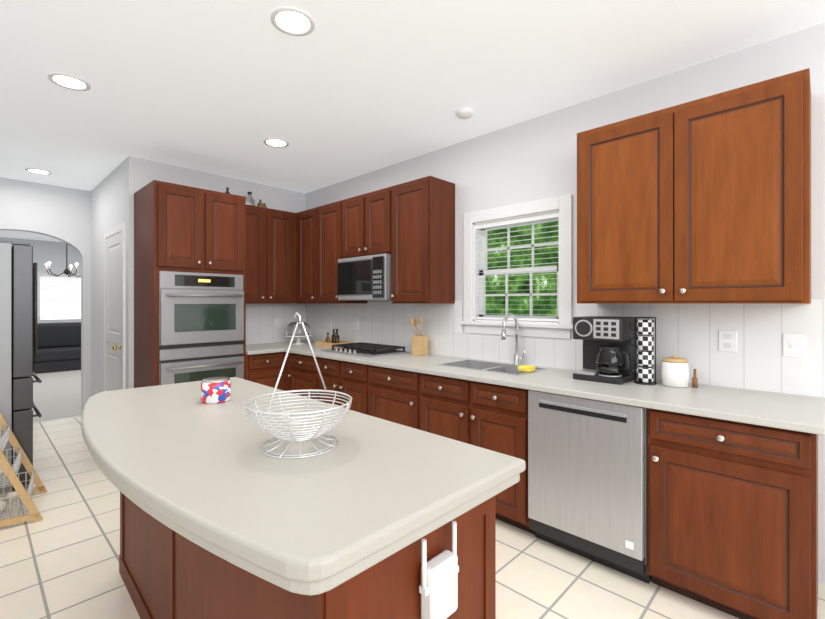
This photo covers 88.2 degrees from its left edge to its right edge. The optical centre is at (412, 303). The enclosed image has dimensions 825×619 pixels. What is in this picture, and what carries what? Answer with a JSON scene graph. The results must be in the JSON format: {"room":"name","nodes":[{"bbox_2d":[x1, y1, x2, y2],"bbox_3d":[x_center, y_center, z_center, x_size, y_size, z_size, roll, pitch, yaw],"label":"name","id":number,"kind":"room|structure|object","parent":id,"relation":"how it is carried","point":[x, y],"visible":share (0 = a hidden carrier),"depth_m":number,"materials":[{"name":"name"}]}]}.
{"room":"kitchen","nodes":[
{"label":"kitchen","id":0,"kind":"room"},
{"bbox_2d":[0,237,80,273],"bbox_3d":[-8.588,0.003,8.732,0.126,2.735,6.930,0,0,44],"label":"wall","id":1,"kind":"structure","parent":0,"point":[52,252],"depth_m":9.34,"materials":[{"name":"white paint"}]},
{"bbox_2d":[37,273,80,322],"bbox_3d":[-7.548,-0.116,9.683,0.047,1.092,1.554,0,0,44],"label":"window unit","id":2,"kind":"structure","parent":1,"relation":"in","point":[59,299],"depth_m":9.40,"materials":[{"name":"white paint"}]},
{"bbox_2d":[0,177,90,415],"bbox_3d":[-4.521,0.003,4.630,0.126,2.735,1.892,0,0,44],"label":"wall","id":3,"kind":"structure","parent":0,"point":[60,213],"depth_m":4.98,"materials":[{"name":"white paint"}]},
{"bbox_2d":[32,370,80,422],"bbox_3d":[-6.587,1.420,6.798,5.859,0.100,6.930,0,0,44],"label":"floor","id":4,"kind":"structure","parent":0,"point":[56,395],"depth_m":6.34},
{"bbox_2d":[33,322,80,373],"bbox_3d":[-6.896,0.895,9.433,1.018,0.950,2.730,0,0,44],"label":"sectional sofa","id":5,"kind":"object","parent":4,"relation":"on","point":[58,347],"visible":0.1,"depth_m":8.76,"materials":[{"name":"fabric"}]},
{"bbox_2d":[91,156,143,395],"bbox_3d":[-3.220,0.003,4.601,1.785,2.735,0.126,0,0,44],"label":"wall","id":6,"kind":"structure","parent":0,"point":[113,192],"depth_m":4.45,"materials":[{"name":"white paint"}]},
{"bbox_2d":[104,223,125,390],"bbox_3d":[-3.039,0.307,4.282,0.850,2.126,0.082,0,0,44],"label":"pantry door","id":7,"kind":"structure","parent":6,"relation":"in","point":[115,308],"depth_m":4.25,"materials":[{"name":"white paint"}]},
{"bbox_2d":[144,159,305,212],"bbox_3d":[-1.975,0.003,4.697,0.126,2.735,1.741,0,0,44],"label":"wall","id":8,"kind":"structure","parent":0,"point":[276,198],"depth_m":4.57,"materials":[{"name":"white paint"}]},
{"bbox_2d":[246,204,293,303],"bbox_3d":[-1.676,-0.512,4.663,0.342,1.024,0.723,0,0,44],"label":"upper cabinet","id":9,"kind":"object","parent":8,"relation":"attached to","point":[293,258],"depth_m":4.57,"materials":[{"name":"brown wood"}]},
{"bbox_2d":[246,192,254,205],"bbox_3d":[-1.770,-1.113,4.566,0.103,0.179,0.180,0,0,17],"label":"bottles","id":10,"kind":"object","parent":9,"relation":"on","point":[250,200],"depth_m":4.57,"materials":[{"name":"grey"}]},
{"bbox_2d":[258,199,266,207],"bbox_3d":[-1.655,-1.081,4.702,0.063,0.116,0.150,0,0,8],"label":"bottles","id":11,"kind":"object","parent":9,"relation":"on","point":[260,204],"depth_m":4.65,"materials":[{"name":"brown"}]},
{"bbox_2d":[246,304,305,344],"bbox_3d":[-1.695,0.217,4.887,0.008,0.477,1.020,0,0,44],"label":"backsplash","id":12,"kind":"structure","parent":8,"relation":"attached to","point":[260,328],"depth_m":4.93,"materials":[{"name":"white tile"}]},
{"bbox_2d":[274,317,280,326],"bbox_3d":[-1.584,0.220,4.994,0.006,0.114,0.078,0,0,44],"label":"electrical outlet plate","id":13,"kind":"object","parent":8,"relation":"attached to","point":[277,320],"depth_m":4.99,"materials":[{"name":"white plastic"}]},
{"bbox_2d":[0,416,824,618],"bbox_3d":[-1.418,1.420,1.267,9.261,0.100,6.153,0,0,44],"label":"floor","id":14,"kind":"structure","parent":0,"point":[60,560],"depth_m":2.19,"materials":[{"name":"beige tile"}]},
{"bbox_2d":[0,241,41,493],"bbox_3d":[-3.403,0.463,3.141,0.900,1.815,0.951,0,0,44],"label":"refrigerator","id":15,"kind":"object","parent":14,"relation":"on","point":[18,308],"visible":0.94,"depth_m":3.08,"materials":[{"name":"grey metal"}]},
{"bbox_2d":[0,412,46,526],"bbox_3d":[-2.703,1.060,2.729,0.532,0.633,0.520,0,0,-38],"label":"stand","id":16,"kind":"object","parent":14,"relation":"on","point":[8,471],"visible":1,"depth_m":2.71,"materials":[{"name":"brown wood"}]},
{"bbox_2d":[134,180,245,387],"bbox_3d":[-2.077,0.173,4.006,0.678,2.394,0.778,0,0,44],"label":"tall cabinet","id":17,"kind":"object","parent":14,"relation":"on","point":[180,228],"visible":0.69,"depth_m":3.74,"materials":[{"name":"brown wood"}]},
{"bbox_2d":[159,271,243,384],"bbox_3d":[-1.831,0.337,3.772,0.103,1.216,0.710,0,0,44],"label":"double oven","id":18,"kind":"object","parent":17,"relation":"in","point":[201,326],"visible":0.85,"depth_m":3.75,"materials":[{"name":"silver metal"}]},
{"bbox_2d":[246,352,277,388],"bbox_3d":[-1.672,0.930,4.448,0.646,0.880,0.419,0,0,44],"label":"base cabinet","id":19,"kind":"object","parent":14,"relation":"on","point":[262,369],"depth_m":4.20,"materials":[{"name":"brown wood"}]},
{"bbox_2d":[290,353,309,397],"bbox_3d":[-0.815,0.930,4.331,0.564,0.880,0.646,0,0,44],"label":"base cabinet","id":20,"kind":"object","parent":14,"relation":"on","point":[299,364],"depth_m":4.16,"materials":[{"name":"brown wood"}]},
{"bbox_2d":[119,491,495,618],"bbox_3d":[-0.638,0.948,1.692,1.886,0.844,0.608,0,0,44],"label":"kitchen island","id":21,"kind":"object","parent":14,"relation":"on","point":[165,572],"visible":0.44,"depth_m":1.19,"materials":[{"name":"brown wood"}]},
{"bbox_2d":[81,377,525,595],"bbox_3d":[-0.705,0.491,1.667,2.070,0.070,0.882,0,0,44],"label":"island countertop","id":22,"kind":"structure","parent":21,"relation":"on","point":[367,492],"depth_m":1.12,"materials":[{"name":"beige stone"}]},
{"bbox_2d":[201,377,230,403],"bbox_3d":[-0.919,0.404,1.993,0.128,0.105,0.128,0,0,44],"label":"candle jar","id":23,"kind":"object","parent":22,"relation":"on","point":[215,390],"visible":1,"depth_m":1.94,"materials":[{"name":"multicoloured glass"}]},
{"bbox_2d":[244,312,351,458],"bbox_3d":[-0.363,0.242,1.373,0.334,0.428,0.334,0,0,44],"label":"wire fruit basket","id":24,"kind":"object","parent":22,"relation":"on","point":[292,436],"visible":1,"depth_m":1.31,"materials":[{"name":"white metal"}]},
{"bbox_2d":[419,521,458,618],"bbox_3d":[0.065,0.662,1.042,0.045,0.215,0.126,0,0,44],"label":"wifi extender","id":25,"kind":"object","parent":21,"relation":"attached to","point":[438,588],"visible":1,"depth_m":1.02,"materials":[{"name":"white plastic"}]},
{"bbox_2d":[310,356,357,411],"bbox_3d":[-0.405,0.930,3.935,0.878,0.880,0.646,0,0,44],"label":"base cabinet","id":26,"kind":"object","parent":14,"relation":"on","point":[340,376],"depth_m":3.75,"materials":[{"name":"brown wood"}]},
{"bbox_2d":[358,363,481,430],"bbox_3d":[0.060,0.930,3.486,0.718,0.880,0.646,0,0,44],"label":"base cabinet","id":27,"kind":"object","parent":14,"relation":"on","point":[389,394],"depth_m":3.19,"materials":[{"name":"brown wood"}]},
{"bbox_2d":[426,384,534,533],"bbox_3d":[0.549,1.020,3.014,0.942,0.700,0.646,0,0,44],"label":"base cabinet","id":28,"kind":"object","parent":14,"relation":"on","point":[486,416],"depth_m":2.62,"materials":[{"name":"brown wood"}]},
{"bbox_2d":[528,390,649,583],"bbox_3d":[1.101,0.931,2.462,0.606,0.878,0.675,0,0,44],"label":"dishwasher","id":29,"kind":"object","parent":14,"relation":"on","point":[587,478],"visible":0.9,"depth_m":2.19,"materials":[{"name":"silver metal"}]},
{"bbox_2d":[647,408,817,618],"bbox_3d":[1.545,0.930,2.052,0.586,0.880,0.646,0,0,44],"label":"base cabinet","id":30,"kind":"object","parent":14,"relation":"on","point":[732,518],"depth_m":1.80,"materials":[{"name":"brown wood"}]},
{"bbox_2d":[246,340,824,434],"bbox_3d":[-0.026,0.473,3.292,4.621,0.034,1.045,0,0,44],"label":"countertop","id":31,"kind":"structure","parent":30,"relation":"on","point":[799,413],"depth_m":2.21,"materials":[{"name":"beige stone"}]},
{"bbox_2d":[285,319,311,344],"bbox_3d":[-1.287,0.315,4.804,0.294,0.283,0.294,0,0,44],"label":"cake stand","id":32,"kind":"object","parent":31,"relation":"on","point":[300,332],"visible":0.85,"depth_m":4.71,"materials":[{"name":"glass"}]},
{"bbox_2d":[315,329,353,347],"bbox_3d":[-0.829,0.362,4.537,0.357,0.188,0.252,0,0,44],"label":"tray","id":33,"kind":"object","parent":31,"relation":"on","point":[328,343],"visible":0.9,"depth_m":4.49,"materials":[{"name":"brown wood"}]},
{"bbox_2d":[321,342,409,357],"bbox_3d":[-0.449,0.427,4.010,0.714,0.057,0.494,0,0,44],"label":"gas cooktop","id":34,"kind":"object","parent":31,"relation":"in","point":[363,349],"visible":1,"depth_m":3.90,"materials":[{"name":"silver metal"}]},
{"bbox_2d":[410,316,427,355],"bbox_3d":[0.052,0.283,3.783,0.141,0.346,0.113,0,0,44],"label":"utensil holder","id":35,"kind":"object","parent":31,"relation":"on","point":[419,345],"visible":1,"depth_m":3.74,"materials":[{"name":"brown wood"}]},
{"bbox_2d":[437,360,546,374],"bbox_3d":[0.561,0.551,3.067,0.682,0.198,0.383,0,0,44],"label":"sink basin","id":36,"kind":"object","parent":31,"relation":"in","point":[503,368],"visible":0.29,"depth_m":3.18,"materials":[{"name":"silver metal"}]},
{"bbox_2d":[518,365,534,371],"bbox_3d":[0.763,0.434,2.847,0.086,0.036,0.094,0,0,44],"label":"sponge","id":37,"kind":"object","parent":36,"relation":"on","point":[526,368],"visible":1,"depth_m":2.82,"materials":[{"name":"yellow"}]},
{"bbox_2d":[501,313,525,364],"bbox_3d":[0.735,0.263,3.087,0.108,0.387,0.231,0,0,44],"label":"faucet","id":38,"kind":"object","parent":31,"relation":"on","point":[517,358],"visible":1,"depth_m":3.15,"materials":[{"name":"silver metal"}]},
{"bbox_2d":[573,316,636,384],"bbox_3d":[1.172,0.269,2.564,0.307,0.375,0.290,0,0,44],"label":"coffee maker","id":39,"kind":"object","parent":31,"relation":"on","point":[608,349],"visible":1,"depth_m":2.48,"materials":[{"name":"black plastic"}]},
{"bbox_2d":[630,317,656,384],"bbox_3d":[1.326,0.267,2.441,0.130,0.378,0.116,0,0,44],"label":"mug rack","id":40,"kind":"object","parent":31,"relation":"on","point":[645,357],"visible":0.98,"depth_m":2.40,"materials":[{"name":"ceramic"}]},
{"bbox_2d":[661,355,689,387],"bbox_3d":[1.455,0.371,2.361,0.134,0.170,0.134,0,0,44],"label":"canister","id":41,"kind":"object","parent":31,"relation":"on","point":[675,371],"visible":0.98,"depth_m":2.31,"materials":[{"name":"white ceramic"}]},
{"bbox_2d":[692,369,697,387],"bbox_3d":[1.534,0.405,2.314,0.027,0.102,0.027,0,0,44],"label":"bottle","id":42,"kind":"object","parent":31,"relation":"on","point":[694,381],"visible":1,"depth_m":2.31,"materials":[{"name":"brown wood"}]},
{"bbox_2d":[0,0,824,241],"bbox_3d":[-3.256,-1.417,3.582,15.120,0.105,6.930,0,0,44],"label":"ceiling","id":43,"kind":"structure","parent":0,"point":[343,90],"depth_m":2.51,"materials":[{"name":"white paint"}]},
{"bbox_2d":[25,168,51,174],"bbox_3d":[-3.857,-1.361,4.396,0.205,0.008,0.205,0,0,-1],"label":"recessed light","id":44,"kind":"object","parent":43,"relation":"in","point":[33,170],"depth_m":4.39,"materials":[{"name":"white paint"}]},
{"bbox_2d":[45,243,79,276],"bbox_3d":[-6.111,-0.920,7.578,0.645,0.889,0.616,0,0,44],"label":"chandelier","id":45,"kind":"object","parent":43,"relation":"hanging from","point":[66,271],"visible":0.69,"depth_m":7.52,"materials":[{"name":"white glass"}]},
{"bbox_2d":[48,73,90,90],"bbox_3d":[-2.110,-1.361,2.621,0.205,0.008,0.205,0,0,-1],"label":"recessed light","id":46,"kind":"object","parent":43,"relation":"in","point":[67,81],"depth_m":2.61,"materials":[{"name":"white paint"}]},
{"bbox_2d":[263,138,288,147],"bbox_3d":[-1.154,-1.361,3.611,0.205,0.008,0.205,0,0,-1],"label":"recessed light","id":47,"kind":"object","parent":43,"relation":"in","point":[273,142],"depth_m":3.60,"materials":[{"name":"white paint"}]},
{"bbox_2d":[271,7,314,35],"bbox_3d":[-0.578,-1.361,2.062,0.205,0.008,0.205,0,0,-1],"label":"recessed light","id":48,"kind":"object","parent":43,"relation":"in","point":[293,21],"depth_m":2.06,"materials":[{"name":"white paint"}]},
{"bbox_2d":[455,107,473,118],"bbox_3d":[0.370,-1.348,3.029,0.130,0.034,0.130,0,0,44],"label":"smoke detector","id":49,"kind":"object","parent":43,"relation":"attached to","point":[464,113],"visible":1,"depth_m":3.00,"materials":[{"name":"white plastic"}]},
{"bbox_2d":[306,22,824,585],"bbox_3d":[1.317,0.003,2.815,7.476,2.735,0.126,0,0,44],"label":"wall","id":50,"kind":"structure","parent":0,"point":[530,160],"depth_m":2.93,"materials":[{"name":"white paint"}]},
{"bbox_2d":[294,209,309,303],"bbox_3d":[-1.001,-0.512,4.723,0.448,1.024,0.342,0,0,44],"label":"upper cabinet","id":51,"kind":"object","parent":50,"relation":"attached to","point":[301,219],"depth_m":4.70,"materials":[{"name":"brown wood"}]},
{"bbox_2d":[327,318,331,327],"bbox_3d":[-0.955,0.220,4.904,0.079,0.115,0.008,0,0,44],"label":"electrical outlet plate","id":52,"kind":"object","parent":50,"relation":"attached to","point":[329,320],"depth_m":4.90,"materials":[{"name":"white plastic"}]},
{"bbox_2d":[310,201,367,303],"bbox_3d":[-0.740,-0.512,4.470,0.581,1.024,0.342,0,0,44],"label":"upper cabinet","id":53,"kind":"object","parent":50,"relation":"attached to","point":[323,219],"depth_m":4.40,"materials":[{"name":"brown wood"}]},
{"bbox_2d":[338,196,357,258],"bbox_3d":[-0.431,-0.730,4.171,0.431,0.588,0.342,0,0,44],"label":"upper cabinet","id":54,"kind":"object","parent":50,"relation":"attached to","point":[347,208],"depth_m":4.13,"materials":[{"name":"brown wood"}]},
{"bbox_2d":[354,319,358,329],"bbox_3d":[-0.603,0.220,4.564,0.079,0.115,0.008,0,0,44],"label":"electrical outlet plate","id":55,"kind":"object","parent":50,"relation":"attached to","point":[356,321],"depth_m":4.56,"materials":[{"name":"white plastic"}]},
{"bbox_2d":[358,189,381,256],"bbox_3d":[-0.229,-0.730,3.977,0.431,0.588,0.342,0,0,44],"label":"upper cabinet","id":56,"kind":"object","parent":50,"relation":"attached to","point":[369,204],"depth_m":3.90,"materials":[{"name":"brown wood"}]},
{"bbox_2d":[338,253,391,299],"bbox_3d":[-0.354,-0.233,4.059,0.688,0.402,0.398,0,0,44],"label":"microwave","id":57,"kind":"object","parent":56,"relation":"attached to","point":[369,277],"visible":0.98,"depth_m":3.85,"materials":[{"name":"silver metal"}]},
{"bbox_2d":[382,176,454,303],"bbox_3d":[0.058,-0.512,3.699,0.520,1.024,0.342,0,0,44],"label":"upper cabinet","id":58,"kind":"object","parent":50,"relation":"attached to","point":[418,215],"depth_m":3.54,"materials":[{"name":"brown wood"}]},
{"bbox_2d":[455,319,460,332],"bbox_3d":[0.385,0.190,3.610,0.069,0.115,0.009,0,0,44],"label":"electrical outlet plate","id":59,"kind":"object","parent":50,"relation":"attached to","point":[457,321],"depth_m":3.61,"materials":[{"name":"white plastic"}]},
{"bbox_2d":[460,194,572,338],"bbox_3d":[0.800,-0.253,3.284,0.966,0.996,0.170,0,0,44],"label":"window unit","id":60,"kind":"structure","parent":50,"relation":"in","point":[474,301],"depth_m":3.25,"materials":[{"name":"white paint"}]},
{"bbox_2d":[476,212,558,321],"bbox_3d":[0.796,-0.259,3.280,0.716,0.777,0.045,0,0,44],"label":"window blinds","id":61,"kind":"object","parent":60,"relation":"attached to","point":[520,220],"visible":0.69,"depth_m":3.25,"materials":[{"name":"white plastic"}]},
{"bbox_2d":[306,299,824,397],"bbox_3d":[0.560,0.217,3.451,5.249,0.477,0.008,0,0,44],"label":"backsplash","id":62,"kind":"structure","parent":50,"relation":"attached to","point":[758,360],"depth_m":2.50,"materials":[{"name":"white tile"}]},
{"bbox_2d":[577,68,810,303],"bbox_3d":[1.462,-0.516,2.322,1.033,1.032,0.374,0,0,44],"label":"upper cabinet","id":63,"kind":"object","parent":50,"relation":"attached to","point":[705,200],"visible":1,"depth_m":2.12,"materials":[{"name":"brown wood"}]},
{"bbox_2d":[719,330,736,351],"bbox_3d":[1.718,0.205,2.323,0.079,0.115,0.008,0,0,44],"label":"electrical outlet plate","id":64,"kind":"object","parent":50,"relation":"attached to","point":[727,339],"depth_m":2.32,"materials":[{"name":"white plastic"}]},
{"bbox_2d":[783,334,803,356],"bbox_3d":[1.910,0.210,2.137,0.079,0.115,0.009,0,0,44],"label":"electrical outlet plate","id":65,"kind":"object","parent":50,"relation":"attached to","point":[793,345],"depth_m":2.14,"materials":[{"name":"white plastic"}]},
{"label":"outside","id":66,"kind":"structure","parent":0,"visible":0},
{"bbox_2d":[486,221,558,315],"bbox_3d":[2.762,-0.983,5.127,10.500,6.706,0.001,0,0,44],"label":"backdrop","id":67,"kind":"structure","parent":66,"point":[545,305],"depth_m":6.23,"materials":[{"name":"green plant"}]}
]}

